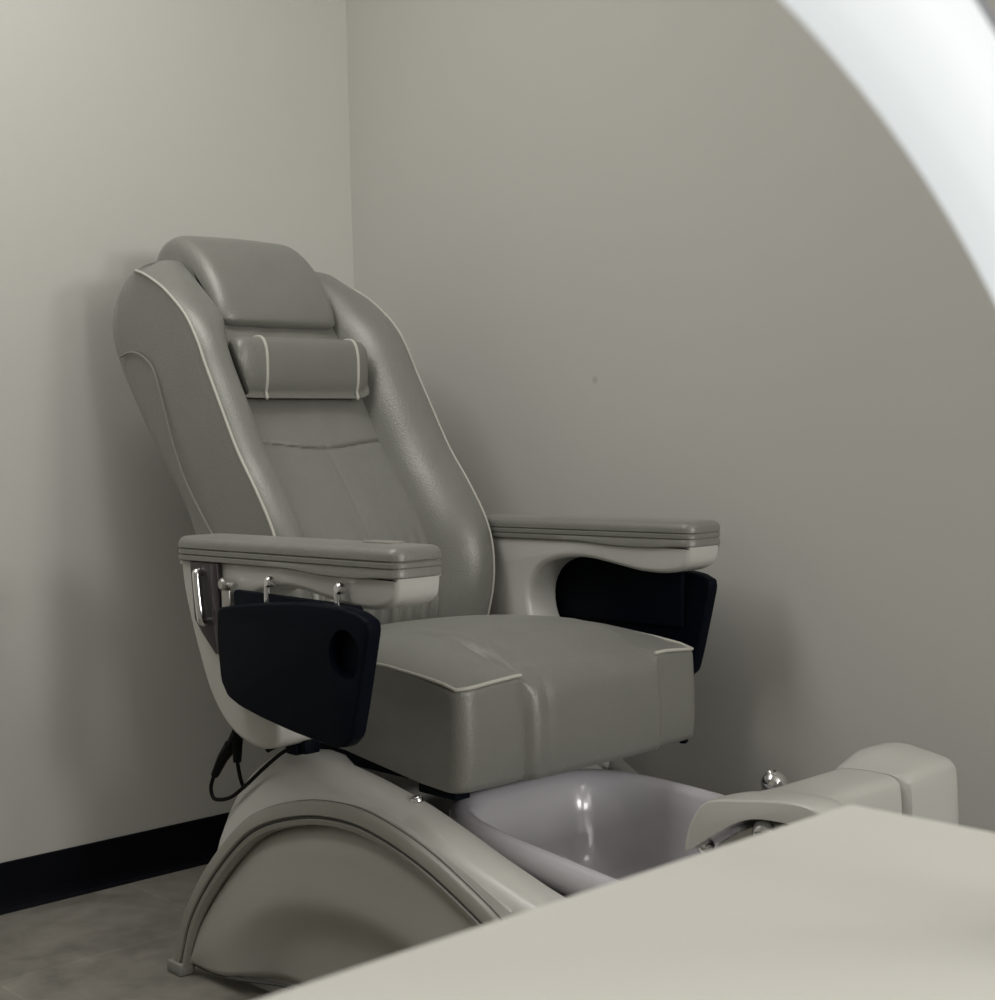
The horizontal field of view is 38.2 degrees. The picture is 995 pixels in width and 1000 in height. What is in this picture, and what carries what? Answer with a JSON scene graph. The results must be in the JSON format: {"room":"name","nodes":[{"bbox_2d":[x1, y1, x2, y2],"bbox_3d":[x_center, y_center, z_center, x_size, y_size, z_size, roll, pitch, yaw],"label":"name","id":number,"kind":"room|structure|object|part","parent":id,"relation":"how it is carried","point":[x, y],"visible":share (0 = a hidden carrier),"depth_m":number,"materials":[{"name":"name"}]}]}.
{"room":"salon","nodes":[
{"label":"salon","id":0,"kind":"room"},
{"bbox_2d":[0,864,272,999],"bbox_3d":[-0.148,0.983,0.040,4.750,0.100,5.638,-3,3,-43],"label":"floor","id":1,"kind":"structure","parent":0,"point":[115,943],"depth_m":2.70,"materials":[{"name":"concrete"}]},
{"bbox_2d":[113,236,957,993],"bbox_3d":[-0.051,0.150,2.471,0.832,1.375,1.730,-3,3,-43],"label":"chair","id":2,"kind":"object","parent":1,"relation":"on","point":[456,694],"visible":0.85,"depth_m":2.38,"materials":[{"name":"grey leather"}]},
{"bbox_3d":[-0.490,0.160,2.373,0.024,0.098,0.029,-3,3,-43],"label":"lever handle","id":3,"kind":"part","parent":2,"relation":"part of","materials":[{"name":"silver metal"}]},
{"bbox_3d":[-0.482,0.178,2.384,0.010,0.150,0.089,-3,3,-43],"label":"recess plate","id":4,"kind":"part","parent":2,"relation":"part of","materials":[{"name":"silver metal"}]},
{"bbox_2d":[233,589,362,609],"bbox_3d":[-0.307,0.200,2.183,0.010,0.110,0.332,-3,3,-43],"label":"tray","id":5,"kind":"object","parent":2,"relation":"on","point":[351,599],"depth_m":2.16,"materials":[{"name":"black plastic"}]},
{"bbox_2d":[228,335,368,399],"bbox_3d":[-0.382,-0.257,2.802,0.306,0.125,0.091,-3,3,-43],"label":"pillow","id":6,"kind":"object","parent":2,"relation":"attached to","point":[266,367],"visible":0.99,"depth_m":2.78,"materials":[{"name":"leather"}]},
{"bbox_2d":[218,602,380,747],"bbox_3d":[-0.304,0.253,2.157,0.026,0.205,0.397,-3,3,-43],"label":"tray","id":7,"kind":"object","parent":2,"relation":"on","point":[307,669],"depth_m":2.12,"materials":[{"name":"black plastic"}]},
{"bbox_3d":[-0.404,-0.053,2.874,0.498,0.866,0.655,-3,3,-43],"label":"backrest","id":8,"kind":"part","parent":2,"relation":"part of","materials":[{"name":"grey leather"}]},
{"bbox_3d":[-0.307,0.247,2.260,0.082,0.298,0.593,-3,3,-43],"label":"armrest","id":9,"kind":"part","parent":2,"relation":"part of","materials":[{"name":"white plastic"}]},
{"bbox_3d":[-0.354,-0.051,2.802,0.304,0.710,0.409,-3,3,-43],"label":"panel","id":10,"kind":"part","parent":2,"relation":"part of","materials":[{"name":"grey leather"}]},
{"bbox_3d":[-0.201,0.666,2.196,0.045,0.335,1.022,-3,3,-43],"label":"panel","id":11,"kind":"part","parent":2,"relation":"part of","materials":[{"name":"grey plastic"}]},
{"bbox_3d":[-0.215,0.656,2.182,0.024,0.389,1.094,-3,3,-43],"label":"arch trim","id":12,"kind":"part","parent":2,"relation":"part of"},
{"bbox_3d":[-0.169,0.062,2.127,0.028,0.004,0.075,-3,3,-43],"label":"control panel","id":13,"kind":"part","parent":2,"relation":"part of","materials":[{"name":"grey plastic"}]},
{"bbox_3d":[-0.031,0.412,2.514,0.529,0.058,0.470,-3,3,-43],"label":"seat frame","id":14,"kind":"part","parent":2,"relation":"part of","materials":[{"name":"black plastic"}]},
{"bbox_3d":[-0.019,0.317,2.508,0.557,0.223,0.533,-3,3,-43],"label":"seat","id":15,"kind":"part","parent":2,"relation":"part of","materials":[{"name":"grey leather"}]},
{"bbox_2d":[449,769,725,897],"bbox_3d":[0.266,0.577,2.158,0.472,0.209,0.708,-3,3,-43],"label":"basin","id":16,"kind":"object","parent":2,"relation":"in","point":[577,831],"depth_m":2.41,"materials":[{"name":"grey ceramic"}]},
{"bbox_3d":[0.167,0.219,2.734,0.082,0.298,0.593,-3,3,-43],"label":"armrest","id":17,"kind":"part","parent":2,"relation":"part of","materials":[{"name":"white plastic"}]},
{"bbox_2d":[555,557,684,626],"bbox_3d":[0.228,0.167,2.738,0.010,0.126,0.332,-3,3,-43],"label":"tray","id":18,"kind":"object","parent":2,"relation":"on","point":[586,588],"depth_m":2.73,"materials":[{"name":"black plastic"}]},
{"bbox_2d":[559,570,716,673],"bbox_3d":[0.258,0.227,2.736,0.026,0.205,0.397,-3,3,-43],"label":"tray","id":19,"kind":"object","parent":2,"relation":"on","point":[677,606],"depth_m":2.68,"materials":[{"name":"black plastic"}]},
{"bbox_3d":[0.465,0.511,2.384,0.055,0.126,0.047,-3,3,-43],"label":"faucet knob","id":20,"kind":"part","parent":2,"relation":"part of","materials":[{"name":"silver metal"}]},
{"bbox_2d":[258,805,994,999],"bbox_3d":[-0.092,0.556,0.045,1.317,0.750,0.620,-3,3,-43],"label":"desk","id":21,"kind":"object","parent":1,"relation":"on","point":[848,902],"visible":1,"depth_m":0.53,"materials":[{"name":"white laminate"}]},
{"bbox_2d":[782,0,994,301],"bbox_3d":[-0.016,-0.005,0.257,0.769,0.353,0.070,-3,3,-43],"label":"lamp","id":22,"kind":"object","parent":21,"relation":"on","point":[927,67],"visible":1,"depth_m":0.36,"materials":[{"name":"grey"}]},
{"bbox_3d":[-0.018,-0.005,0.259,0.728,0.353,0.022,-3,3,-43],"label":"casing","id":23,"kind":"part","parent":22,"relation":"part of","materials":[{"name":"white plastic"}]},
{"bbox_2d":[0,0,353,862],"bbox_3d":[-2.059,-0.446,2.023,4.750,2.700,0.100,-3,3,-43],"label":"wall","id":24,"kind":"structure","parent":0,"point":[129,128],"depth_m":3.09,"materials":[{"name":"beige paint"}]},
{"bbox_2d":[0,812,229,914],"bbox_3d":[-1.988,0.852,2.030,4.550,0.102,0.016,-3,3,-43],"label":"baseboard","id":25,"kind":"structure","parent":24,"relation":"attached to","point":[45,878],"depth_m":3.09,"materials":[{"name":"black plastic"}]},
{"bbox_2d":[346,0,994,832],"bbox_3d":[1.526,-0.518,1.560,0.100,2.700,5.438,-3,3,-43],"label":"wall","id":26,"kind":"structure","parent":0,"point":[670,259],"depth_m":2.71,"materials":[{"name":"beige paint"}]}
]}

